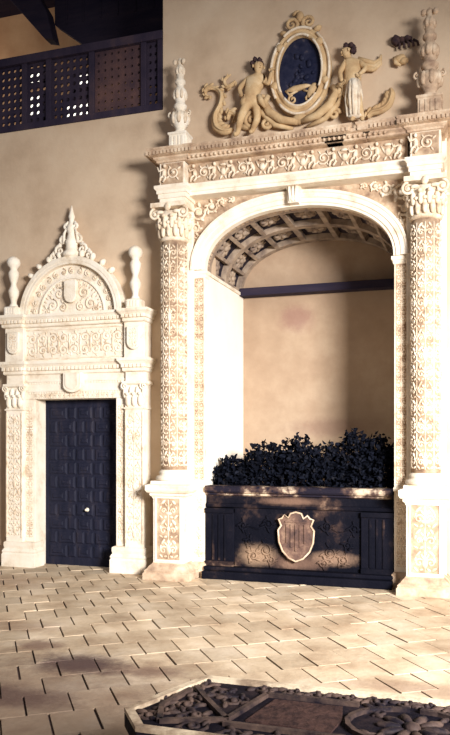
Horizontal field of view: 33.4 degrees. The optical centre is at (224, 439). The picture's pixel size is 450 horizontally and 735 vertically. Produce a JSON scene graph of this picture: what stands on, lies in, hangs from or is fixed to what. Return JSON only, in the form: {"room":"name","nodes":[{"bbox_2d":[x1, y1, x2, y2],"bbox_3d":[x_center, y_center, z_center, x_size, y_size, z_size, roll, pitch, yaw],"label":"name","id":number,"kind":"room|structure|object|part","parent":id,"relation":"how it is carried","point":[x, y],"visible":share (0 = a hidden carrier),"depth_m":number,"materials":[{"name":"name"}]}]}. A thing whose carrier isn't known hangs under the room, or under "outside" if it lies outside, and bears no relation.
{"room":"palace courtyard","nodes":[
{"label":"palace courtyard","id":0,"kind":"room"},
{"bbox_2d":[0,0,54,17],"bbox_3d":[-3.503,-7.390,11.287,6.980,0.100,3.100,0,0,18],"label":"ceiling","id":1,"kind":"structure","parent":0,"point":[7,8],"depth_m":12.73,"materials":[{"name":"brown wood"}]},
{"bbox_2d":[0,7,156,126],"bbox_3d":[-2.806,-5.740,12.743,7.400,4.600,0.100,0,0,18],"label":"wall","id":2,"kind":"structure","parent":0,"point":[18,36],"depth_m":12.90,"materials":[{"name":"paint"}]},
{"bbox_2d":[31,91,45,121],"bbox_3d":[-3.212,-5.650,12.755,0.400,0.520,0.070,0,0,18],"label":"window","id":3,"kind":"structure","parent":2,"relation":"in","point":[37,91],"depth_m":12.74,"materials":[{"name":"white glass"}]},
{"bbox_2d":[31,66,45,84],"bbox_3d":[-3.212,-6.160,12.755,0.400,0.300,0.070,0,0,18],"label":"window","id":4,"kind":"structure","parent":2,"relation":"in","point":[43,66],"depth_m":12.73,"materials":[{"name":"white glass"}]},
{"bbox_2d":[62,96,88,116],"bbox_3d":[-2.462,-5.420,12.509,0.540,0.580,0.070,0,0,18],"label":"window","id":5,"kind":"structure","parent":2,"relation":"in","point":[87,112],"depth_m":12.50,"materials":[{"name":"white glass"}]},
{"bbox_2d":[73,73,88,92],"bbox_3d":[-2.366,-5.950,12.478,0.340,0.360,0.070,0,0,18],"label":"window","id":6,"kind":"structure","parent":2,"relation":"in","point":[87,73],"depth_m":12.48,"materials":[{"name":"white glass"}]},
{"bbox_2d":[55,0,162,86],"bbox_3d":[-1.369,-6.065,10.911,2.450,2.450,0.130,0,0,18],"label":"gable boarding","id":7,"kind":"object","parent":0,"point":[84,21],"visible":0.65,"depth_m":10.97,"materials":[{"name":"brown wood"}]},
{"bbox_2d":[11,0,59,45],"bbox_3d":[-3.091,-6.526,11.258,1.274,1.327,0.200,0,0,18],"label":"brace","id":8,"kind":"object","parent":7,"relation":"attached to","point":[37,12],"visible":1,"depth_m":11.06,"materials":[{"name":"brown wood"}]},
{"bbox_2d":[0,562,449,734],"bbox_3d":[-0.703,1.636,4.691,16.000,0.168,11.100,0,0,18],"label":"floor","id":9,"kind":"structure","parent":0,"point":[80,645],"depth_m":5.79,"materials":[{"name":"tile"}]},
{"bbox_2d":[124,675,449,734],"bbox_3d":[0.694,1.306,2.785,2.200,0.509,0.665,0,0,18],"label":"table","id":10,"kind":"object","parent":9,"relation":"on","point":[206,704],"visible":1,"depth_m":2.96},
{"bbox_3d":[0.282,1.075,2.928,0.350,0.010,0.280,0,0,18],"label":"inset panel","id":11,"kind":"part","parent":10,"relation":"part of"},
{"bbox_2d":[142,109,449,598],"bbox_3d":[0.960,-0.845,8.756,3.346,4.810,1.940,0,0,18],"label":"surround","id":12,"kind":"object","parent":9,"relation":"on","point":[383,183],"visible":0.99,"depth_m":8.08,"materials":[{"name":"stone"}]},
{"bbox_3d":[-0.635,0.995,8.376,0.316,0.730,0.012,0,0,18],"label":"pedestal frame","id":13,"kind":"part","parent":12,"relation":"part of","materials":[{"name":"stone"}]},
{"bbox_2d":[168,58,192,144],"bbox_3d":[-0.507,-3.790,8.509,0.286,1.100,0.241,0,0,18],"label":"finial","id":14,"kind":"object","parent":12,"relation":"on","point":[179,119],"visible":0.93,"depth_m":8.45,"materials":[{"name":"stone"}]},
{"bbox_2d":[233,56,274,136],"bbox_3d":[0.331,-3.824,8.354,0.468,0.886,0.180,0,0,18],"label":"cherub","id":15,"kind":"object","parent":12,"relation":"on","point":[252,99],"visible":1,"depth_m":8.33,"materials":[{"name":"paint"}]},
{"bbox_3d":[0.756,-3.172,8.087,3.291,0.155,0.538,0,0,18],"label":"cornice","id":16,"kind":"part","parent":12,"relation":"part of","materials":[{"name":"stone"}]},
{"bbox_3d":[0.767,-2.760,8.119,3.135,0.220,0.470,0,0,18],"label":"architrave","id":17,"kind":"part","parent":12,"relation":"part of","materials":[{"name":"stone"}]},
{"bbox_3d":[2.003,0.995,7.514,0.316,0.730,0.012,0,0,18],"label":"pedestal frame","id":18,"kind":"part","parent":12,"relation":"part of","materials":[{"name":"stone"}]},
{"bbox_2d":[413,7,446,112],"bbox_3d":[2.087,-3.825,7.640,0.333,1.170,0.280,0,0,18],"label":"finial","id":19,"kind":"object","parent":12,"relation":"on","point":[430,79],"visible":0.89,"depth_m":7.57,"materials":[{"name":"stone"}]},
{"bbox_2d":[202,485,393,589],"bbox_3d":[0.870,1.040,8.522,2.103,1.040,0.880,0,0,18],"label":"planter","id":20,"kind":"object","parent":9,"relation":"on","point":[317,536],"visible":0.98,"depth_m":8.20,"materials":[{"name":"stone"}]},
{"bbox_2d":[211,454,255,484],"bbox_3d":[0.137,0.410,8.857,0.541,0.503,0.564,0,0,18],"label":"leafy plant","id":21,"kind":"object","parent":20,"relation":"on","point":[227,473],"visible":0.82,"depth_m":8.73,"materials":[{"name":"green plant"}]},
{"bbox_2d":[236,439,293,485],"bbox_3d":[0.463,0.322,8.805,0.679,0.678,0.554,0,0,36],"label":"leafy plant","id":22,"kind":"object","parent":20,"relation":"on","point":[259,456],"visible":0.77,"depth_m":8.67,"materials":[{"name":"green plant"}]},
{"bbox_2d":[270,432,323,486],"bbox_3d":[0.857,0.283,8.674,0.656,0.756,0.572,0,0,18],"label":"leafy plant","id":23,"kind":"object","parent":20,"relation":"on","point":[297,453],"visible":0.75,"depth_m":8.54,"materials":[{"name":"green plant"}]},
{"bbox_3d":[0.799,0.578,8.303,2.103,0.115,0.220,0,0,18],"label":"cap moulding","id":24,"kind":"part","parent":20,"relation":"part of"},
{"bbox_3d":[0.782,0.743,8.251,2.103,0.055,0.030,0,0,18],"label":"string moulding","id":25,"kind":"part","parent":20,"relation":"part of","materials":[{"name":"wood"}]},
{"bbox_2d":[303,440,350,486],"bbox_3d":[1.185,0.328,8.565,0.565,0.666,0.547,0,0,-9],"label":"leafy plant","id":26,"kind":"object","parent":20,"relation":"on","point":[328,464],"visible":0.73,"depth_m":8.42,"materials":[{"name":"green plant"}]},
{"bbox_2d":[331,428,378,487],"bbox_3d":[1.462,0.258,8.458,0.598,0.806,0.573,0,0,18],"label":"leafy plant","id":27,"kind":"object","parent":20,"relation":"on","point":[354,465],"visible":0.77,"depth_m":8.35,"materials":[{"name":"green plant"}]},
{"bbox_2d":[355,430,393,487],"bbox_3d":[1.698,0.275,8.390,0.504,0.772,0.578,0,0,18],"label":"leafy plant","id":28,"kind":"object","parent":20,"relation":"on","point":[385,454],"visible":0.8,"depth_m":8.26,"materials":[{"name":"green plant"}]},
{"bbox_2d":[0,0,449,575],"bbox_3d":[0.089,-2.540,8.725,13.000,8.200,0.260,0,0,18],"label":"wall","id":29,"kind":"structure","parent":0,"point":[100,168],"depth_m":8.88,"materials":[{"name":"paint"}]},
{"bbox_2d":[0,205,156,574],"bbox_3d":[-1.798,-0.645,9.101,2.024,4.410,0.397,0,0,18],"label":"door surround","id":30,"kind":"object","parent":29,"relation":"attached to","point":[74,335],"visible":1,"depth_m":9.06,"materials":[{"name":"stone"}]},
{"bbox_2d":[4,256,20,314],"bbox_3d":[-2.620,-1.903,9.290,0.170,0.745,0.179,0,0,18],"label":"urn finial","id":31,"kind":"object","parent":30,"relation":"on","point":[13,262],"visible":0.97,"depth_m":9.24,"materials":[{"name":"stone"}]},
{"bbox_3d":[-1.860,-1.877,9.135,1.389,0.695,0.170,0,0,18],"label":"lunette moulding","id":32,"kind":"part","parent":30,"relation":"part of","materials":[{"name":"stone"}]},
{"bbox_3d":[-1.815,-0.649,9.046,1.320,0.166,0.012,0,0,18],"label":"lintel moulding","id":33,"kind":"part","parent":30,"relation":"part of","materials":[{"name":"stone"}]},
{"bbox_3d":[-1.810,-0.880,9.063,2.004,0.160,0.277,0,0,18],"label":"cornice","id":34,"kind":"part","parent":30,"relation":"part of","materials":[{"name":"stone"}]},
{"bbox_3d":[-1.813,-1.455,9.053,2.024,0.150,0.297,0,0,18],"label":"cornice","id":35,"kind":"part","parent":30,"relation":"part of","materials":[{"name":"stone"}]},
{"bbox_2d":[46,399,115,566],"bbox_3d":[-1.739,0.530,9.279,1.140,2.060,0.142,0,0,18],"label":"door","id":36,"kind":"structure","parent":30,"relation":"attached to","point":[80,434],"depth_m":9.30,"materials":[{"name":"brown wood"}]},
{"bbox_3d":[-2.161,-0.163,9.421,0.110,0.150,0.014,0,0,18],"label":"panel","id":37,"kind":"part","parent":36,"relation":"part of","materials":[{"name":"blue wood"}]},
{"bbox_3d":[-2.161,0.181,9.421,0.110,0.150,0.014,0,0,18],"label":"panel","id":38,"kind":"part","parent":36,"relation":"part of","materials":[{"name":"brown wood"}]},
{"bbox_3d":[-2.161,0.525,9.421,0.110,0.150,0.014,0,0,18],"label":"panel","id":39,"kind":"part","parent":36,"relation":"part of","materials":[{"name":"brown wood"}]},
{"bbox_3d":[-2.161,0.869,9.421,0.110,0.150,0.014,0,0,18],"label":"panel","id":40,"kind":"part","parent":36,"relation":"part of","materials":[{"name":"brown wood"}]},
{"bbox_3d":[-2.161,1.213,9.421,0.110,0.150,0.014,0,0,18],"label":"panel","id":41,"kind":"part","parent":36,"relation":"part of","materials":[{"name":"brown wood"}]},
{"bbox_3d":[-2.096,-0.335,9.395,0.250,0.150,0.024,0,0,18],"label":"panel","id":42,"kind":"part","parent":36,"relation":"part of","materials":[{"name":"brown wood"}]},
{"bbox_3d":[-2.096,0.009,9.395,0.250,0.150,0.024,0,0,18],"label":"panel","id":43,"kind":"part","parent":36,"relation":"part of","materials":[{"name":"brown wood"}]},
{"bbox_3d":[-2.096,0.353,9.395,0.250,0.150,0.024,0,0,18],"label":"panel","id":44,"kind":"part","parent":36,"relation":"part of","materials":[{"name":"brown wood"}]},
{"bbox_3d":[-2.096,0.697,9.395,0.250,0.150,0.024,0,0,18],"label":"panel","id":45,"kind":"part","parent":36,"relation":"part of","materials":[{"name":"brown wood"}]},
{"bbox_3d":[-2.096,1.041,9.395,0.250,0.150,0.024,0,0,18],"label":"panel","id":46,"kind":"part","parent":36,"relation":"part of","materials":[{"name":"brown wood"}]},
{"bbox_3d":[-2.096,1.385,9.395,0.250,0.150,0.024,0,0,18],"label":"panel","id":47,"kind":"part","parent":36,"relation":"part of","materials":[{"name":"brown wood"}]},
{"bbox_3d":[-1.982,-0.163,9.357,0.230,0.150,0.024,0,0,18],"label":"panel","id":48,"kind":"part","parent":36,"relation":"part of","materials":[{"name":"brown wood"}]},
{"bbox_3d":[-1.982,0.181,9.357,0.230,0.150,0.024,0,0,18],"label":"panel","id":49,"kind":"part","parent":36,"relation":"part of","materials":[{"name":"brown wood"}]},
{"bbox_3d":[-1.982,0.525,9.357,0.230,0.150,0.024,0,0,18],"label":"panel","id":50,"kind":"part","parent":36,"relation":"part of","materials":[{"name":"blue wood"}]},
{"bbox_3d":[-1.982,0.869,9.357,0.230,0.150,0.024,0,0,18],"label":"panel","id":51,"kind":"part","parent":36,"relation":"part of","materials":[{"name":"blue wood"}]},
{"bbox_3d":[-1.982,1.213,9.357,0.230,0.150,0.024,0,0,18],"label":"panel","id":52,"kind":"part","parent":36,"relation":"part of","materials":[{"name":"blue wood"}]},
{"bbox_3d":[-1.904,-0.335,9.337,0.110,0.150,0.014,0,0,18],"label":"panel","id":53,"kind":"part","parent":36,"relation":"part of","materials":[{"name":"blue wood"}]},
{"bbox_3d":[-1.904,0.009,9.337,0.110,0.150,0.014,0,0,18],"label":"panel","id":54,"kind":"part","parent":36,"relation":"part of","materials":[{"name":"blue wood"}]},
{"bbox_3d":[-1.904,0.353,9.337,0.110,0.150,0.014,0,0,18],"label":"panel","id":55,"kind":"part","parent":36,"relation":"part of","materials":[{"name":"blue wood"}]},
{"bbox_3d":[-1.904,0.697,9.337,0.110,0.150,0.014,0,0,18],"label":"panel","id":56,"kind":"part","parent":36,"relation":"part of","materials":[{"name":"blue wood"}]},
{"bbox_3d":[-1.904,1.041,9.337,0.110,0.150,0.014,0,0,18],"label":"panel","id":57,"kind":"part","parent":36,"relation":"part of","materials":[{"name":"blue wood"}]},
{"bbox_3d":[-1.904,1.385,9.337,0.110,0.150,0.014,0,0,18],"label":"panel","id":58,"kind":"part","parent":36,"relation":"part of","materials":[{"name":"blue wood"}]},
{"bbox_3d":[-1.800,-0.163,9.303,0.110,0.150,0.014,0,0,18],"label":"panel","id":59,"kind":"part","parent":36,"relation":"part of","materials":[{"name":"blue wood"}]},
{"bbox_3d":[-1.800,0.181,9.303,0.110,0.150,0.014,0,0,18],"label":"panel","id":60,"kind":"part","parent":36,"relation":"part of","materials":[{"name":"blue wood"}]},
{"bbox_3d":[-1.800,0.525,9.303,0.110,0.150,0.014,0,0,18],"label":"panel","id":61,"kind":"part","parent":36,"relation":"part of","materials":[{"name":"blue wood"}]},
{"bbox_3d":[-1.800,0.869,9.303,0.110,0.150,0.014,0,0,18],"label":"panel","id":62,"kind":"part","parent":36,"relation":"part of","materials":[{"name":"brown wood"}]},
{"bbox_3d":[-1.800,1.213,9.303,0.110,0.150,0.014,0,0,18],"label":"panel","id":63,"kind":"part","parent":36,"relation":"part of","materials":[{"name":"brown wood"}]},
{"bbox_3d":[-1.740,-0.335,9.278,0.200,0.150,0.024,0,0,18],"label":"panel","id":64,"kind":"part","parent":36,"relation":"part of","materials":[{"name":"brown wood"}]},
{"bbox_3d":[-1.740,0.009,9.278,0.200,0.150,0.024,0,0,18],"label":"panel","id":65,"kind":"part","parent":36,"relation":"part of","materials":[{"name":"brown wood"}]},
{"bbox_3d":[-1.740,0.353,9.278,0.200,0.150,0.024,0,0,18],"label":"panel","id":66,"kind":"part","parent":36,"relation":"part of","materials":[{"name":"brown wood"}]},
{"bbox_3d":[-1.740,0.697,9.278,0.200,0.150,0.024,0,0,18],"label":"panel","id":67,"kind":"part","parent":36,"relation":"part of","materials":[{"name":"brown wood"}]},
{"bbox_3d":[-1.740,1.041,9.278,0.200,0.150,0.024,0,0,18],"label":"panel","id":68,"kind":"part","parent":36,"relation":"part of","materials":[{"name":"brown wood"}]},
{"bbox_3d":[-1.740,1.385,9.278,0.200,0.150,0.024,0,0,18],"label":"panel","id":69,"kind":"part","parent":36,"relation":"part of","materials":[{"name":"brown wood"}]},
{"bbox_3d":[-1.676,-0.163,9.263,0.110,0.150,0.014,0,0,18],"label":"panel","id":70,"kind":"part","parent":36,"relation":"part of","materials":[{"name":"brown wood"}]},
{"bbox_3d":[-1.676,0.181,9.263,0.110,0.150,0.014,0,0,18],"label":"panel","id":71,"kind":"part","parent":36,"relation":"part of","materials":[{"name":"brown wood"}]},
{"bbox_3d":[-1.676,0.525,9.263,0.110,0.150,0.014,0,0,18],"label":"panel","id":72,"kind":"part","parent":36,"relation":"part of","materials":[{"name":"brown wood"}]},
{"bbox_3d":[-1.676,0.869,9.263,0.110,0.150,0.014,0,0,18],"label":"panel","id":73,"kind":"part","parent":36,"relation":"part of","materials":[{"name":"brown wood"}]},
{"bbox_3d":[-1.676,1.213,9.263,0.110,0.150,0.014,0,0,18],"label":"panel","id":74,"kind":"part","parent":36,"relation":"part of","materials":[{"name":"brown wood"}]},
{"bbox_3d":[-1.572,-0.335,9.229,0.110,0.150,0.014,0,0,18],"label":"panel","id":75,"kind":"part","parent":36,"relation":"part of","materials":[{"name":"brown wood"}]},
{"bbox_3d":[-1.572,0.009,9.229,0.110,0.150,0.014,0,0,18],"label":"panel","id":76,"kind":"part","parent":36,"relation":"part of","materials":[{"name":"brown wood"}]},
{"bbox_3d":[-1.572,0.353,9.229,0.110,0.150,0.014,0,0,18],"label":"panel","id":77,"kind":"part","parent":36,"relation":"part of","materials":[{"name":"brown wood"}]},
{"bbox_3d":[-1.572,0.697,9.229,0.110,0.150,0.014,0,0,18],"label":"panel","id":78,"kind":"part","parent":36,"relation":"part of","materials":[{"name":"brown wood"}]},
{"bbox_3d":[-1.572,1.041,9.229,0.110,0.150,0.014,0,0,18],"label":"panel","id":79,"kind":"part","parent":36,"relation":"part of","materials":[{"name":"brown wood"}]},
{"bbox_3d":[-1.572,1.385,9.229,0.110,0.150,0.014,0,0,18],"label":"panel","id":80,"kind":"part","parent":36,"relation":"part of","materials":[{"name":"brown wood"}]},
{"bbox_3d":[-1.497,-0.163,9.199,0.230,0.150,0.024,0,0,18],"label":"panel","id":81,"kind":"part","parent":36,"relation":"part of","materials":[{"name":"brown wood"}]},
{"bbox_3d":[-1.497,0.181,9.199,0.230,0.150,0.024,0,0,18],"label":"panel","id":82,"kind":"part","parent":36,"relation":"part of","materials":[{"name":"brown wood"}]},
{"bbox_3d":[-1.497,0.525,9.199,0.230,0.150,0.024,0,0,18],"label":"panel","id":83,"kind":"part","parent":36,"relation":"part of","materials":[{"name":"brown wood"}]},
{"bbox_3d":[-1.497,0.869,9.199,0.230,0.150,0.024,0,0,18],"label":"panel","id":84,"kind":"part","parent":36,"relation":"part of","materials":[{"name":"brown wood"}]},
{"bbox_3d":[-1.497,1.213,9.199,0.230,0.150,0.024,0,0,18],"label":"panel","id":85,"kind":"part","parent":36,"relation":"part of","materials":[{"name":"brown wood"}]},
{"bbox_3d":[-1.383,1.385,9.162,0.250,0.150,0.024,0,0,18],"label":"panel","id":86,"kind":"part","parent":36,"relation":"part of","materials":[{"name":"brown wood"}]},
{"bbox_3d":[-1.383,-0.335,9.162,0.250,0.150,0.024,0,0,18],"label":"panel","id":87,"kind":"part","parent":36,"relation":"part of","materials":[{"name":"brown wood"}]},
{"bbox_3d":[-1.383,0.009,9.162,0.250,0.150,0.024,0,0,18],"label":"panel","id":88,"kind":"part","parent":36,"relation":"part of","materials":[{"name":"brown wood"}]},
{"bbox_3d":[-1.383,0.353,9.162,0.250,0.150,0.024,0,0,18],"label":"panel","id":89,"kind":"part","parent":36,"relation":"part of","materials":[{"name":"brown wood"}]},
{"bbox_3d":[-1.383,0.697,9.162,0.250,0.150,0.024,0,0,18],"label":"panel","id":90,"kind":"part","parent":36,"relation":"part of","materials":[{"name":"brown wood"}]},
{"bbox_3d":[-1.383,1.041,9.162,0.250,0.150,0.024,0,0,18],"label":"panel","id":91,"kind":"part","parent":36,"relation":"part of","materials":[{"name":"brown wood"}]},
{"bbox_3d":[-1.315,-0.163,9.145,0.110,0.150,0.014,0,0,18],"label":"panel","id":92,"kind":"part","parent":36,"relation":"part of","materials":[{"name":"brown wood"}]},
{"bbox_3d":[-1.315,0.181,9.145,0.110,0.150,0.014,0,0,18],"label":"panel","id":93,"kind":"part","parent":36,"relation":"part of","materials":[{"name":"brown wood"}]},
{"bbox_3d":[-1.315,0.525,9.145,0.110,0.150,0.014,0,0,18],"label":"panel","id":94,"kind":"part","parent":36,"relation":"part of","materials":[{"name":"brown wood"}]},
{"bbox_3d":[-1.315,0.869,9.145,0.110,0.150,0.014,0,0,18],"label":"panel","id":95,"kind":"part","parent":36,"relation":"part of","materials":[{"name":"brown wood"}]},
{"bbox_3d":[-1.315,1.213,9.145,0.110,0.150,0.014,0,0,18],"label":"panel","id":96,"kind":"part","parent":36,"relation":"part of","materials":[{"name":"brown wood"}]},
{"bbox_2d":[126,245,144,307],"bbox_3d":[-1.051,-1.903,8.777,0.170,0.745,0.179,0,0,18],"label":"urn finial","id":97,"kind":"object","parent":30,"relation":"on","point":[135,252],"visible":0.97,"depth_m":8.73,"materials":[{"name":"stone"}]},
{"bbox_2d":[0,30,162,133],"bbox_3d":[-2.752,-4.370,9.569,4.275,0.940,0.140,0,0,18],"label":"lattice screen","id":98,"kind":"object","parent":29,"relation":"attached to","point":[96,52],"visible":0.98,"depth_m":9.21,"materials":[{"name":"brown wood"}]},
{"bbox_3d":[-2.794,-4.360,9.588,0.513,0.760,0.030,0,0,18],"label":"lattice panel","id":99,"kind":"part","parent":98,"relation":"part of","materials":[{"name":"brown wood"}]},
{"bbox_3d":[-2.518,-4.360,9.493,0.070,0.920,0.100,0,0,18],"label":"post","id":100,"kind":"part","parent":98,"relation":"part of","materials":[{"name":"brown wood"}]},
{"bbox_3d":[-2.353,-4.360,9.444,0.276,0.760,0.030,0,0,18],"label":"lattice panel","id":101,"kind":"part","parent":98,"relation":"part of","materials":[{"name":"brown wood"}]},
{"bbox_3d":[-2.190,-4.360,9.385,0.070,0.920,0.100,0,0,18],"label":"post","id":102,"kind":"part","parent":98,"relation":"part of","materials":[{"name":"brown wood"}]},
{"bbox_3d":[-1.903,-4.360,9.297,0.530,0.760,0.030,0,0,18],"label":"lattice panel","id":103,"kind":"part","parent":98,"relation":"part of","materials":[{"name":"brown wood"}]},
{"bbox_3d":[-2.752,-4.790,9.569,4.275,0.100,0.140,0,0,18],"label":"rail","id":104,"kind":"part","parent":98,"relation":"part of","materials":[{"name":"brown wood"}]},
{"bbox_3d":[-2.752,-3.940,9.569,4.275,0.080,0.140,0,0,18],"label":"rail","id":105,"kind":"part","parent":98,"relation":"part of","materials":[{"name":"brown wood"}]},
{"bbox_3d":[-1.619,-4.360,9.199,0.070,0.920,0.100,0,0,18],"label":"post","id":106,"kind":"part","parent":98,"relation":"part of","materials":[{"name":"brown wood"}]},
{"bbox_3d":[-1.287,-4.360,9.096,0.625,0.760,0.030,0,0,18],"label":"lattice panel","id":107,"kind":"part","parent":98,"relation":"part of","materials":[{"name":"brown wood"}]},
{"bbox_3d":[-0.959,-4.360,8.983,0.070,0.920,0.100,0,0,18],"label":"post","id":108,"kind":"part","parent":98,"relation":"part of","materials":[{"name":"brown wood"}]},
{"bbox_3d":[-0.855,-4.360,8.954,0.146,0.760,0.030,0,0,18],"label":"lattice panel","id":109,"kind":"part","parent":98,"relation":"part of","materials":[{"name":"brown wood"}]},
{"bbox_3d":[-0.753,-4.360,8.916,0.070,0.920,0.100,0,0,18],"label":"post","id":110,"kind":"part","parent":98,"relation":"part of","materials":[{"name":"brown wood"}]},
{"bbox_2d":[202,74,237,134],"bbox_3d":[-0.055,-3.813,8.537,0.461,0.711,0.128,0,0,18],"label":"scroll","id":111,"kind":"object","parent":29,"relation":"attached to","point":[218,125],"visible":0.96,"depth_m":8.52},
{"bbox_2d":[242,10,345,129],"bbox_3d":[0.827,-4.085,8.263,1.393,1.329,0.159,0,0,18],"label":"cartouche","id":112,"kind":"object","parent":29,"relation":"attached to","point":[301,61],"visible":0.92,"depth_m":8.26,"materials":[{"name":"beige stone"}]},
{"bbox_3d":[0.828,-4.060,8.266,0.688,0.980,0.113,0,0,18],"label":"oval frame","id":113,"kind":"part","parent":112,"relation":"part of","materials":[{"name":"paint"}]},
{"bbox_2d":[338,42,381,120],"bbox_3d":[1.435,-3.822,7.995,0.456,0.863,0.215,0,0,18],"label":"cherub","id":114,"kind":"object","parent":29,"relation":"attached to","point":[353,68],"visible":1,"depth_m":7.97,"materials":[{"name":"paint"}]},
{"bbox_2d":[344,78,362,119],"bbox_3d":[1.373,-3.640,7.997,0.184,0.400,0.182,0,0,-38],"label":"drape","id":115,"kind":"object","parent":114,"relation":"hanging from","point":[353,93],"depth_m":7.94,"materials":[{"name":"stone"}]},
{"bbox_2d":[364,87,394,118],"bbox_3d":[1.646,-3.588,7.988,0.332,0.298,0.099,0,0,18],"label":"scroll","id":116,"kind":"object","parent":29,"relation":"attached to","point":[387,102],"visible":1,"depth_m":7.95},
{"bbox_2d":[392,54,408,66],"bbox_3d":[1.863,-4.017,7.949,0.173,0.135,0.117,0,0,18],"label":"fragment","id":117,"kind":"object","parent":29,"relation":"attached to","point":[401,59],"visible":1,"depth_m":7.92,"materials":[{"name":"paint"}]},
{"bbox_2d":[391,35,419,48],"bbox_3d":[1.907,-4.216,7.937,0.302,0.166,0.151,0,0,18],"label":"fragment","id":118,"kind":"object","parent":29,"relation":"attached to","point":[396,40],"visible":1,"depth_m":7.91,"materials":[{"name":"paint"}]},
{"bbox_2d":[207,277,242,484],"bbox_3d":[-0.047,-0.190,9.442,0.200,3.500,1.660,0,0,18],"label":"wall","id":119,"kind":"structure","parent":0,"point":[224,306],"depth_m":9.21,"materials":[{"name":"white paint"}]},
{"bbox_2d":[243,241,393,487],"bbox_3d":[1.280,-0.690,9.777,2.515,4.500,0.200,0,0,18],"label":"wall","id":120,"kind":"structure","parent":0,"point":[320,367],"depth_m":9.70,"materials":[{"name":"paint"}]},
{"bbox_2d":[239,278,393,298],"bbox_3d":[1.218,-1.935,9.585,2.105,0.100,0.198,0,0,18],"label":"timber beam","id":121,"kind":"structure","parent":120,"relation":"attached to","point":[378,284],"depth_m":9.52,"materials":[{"name":"brown wood"}]}
]}

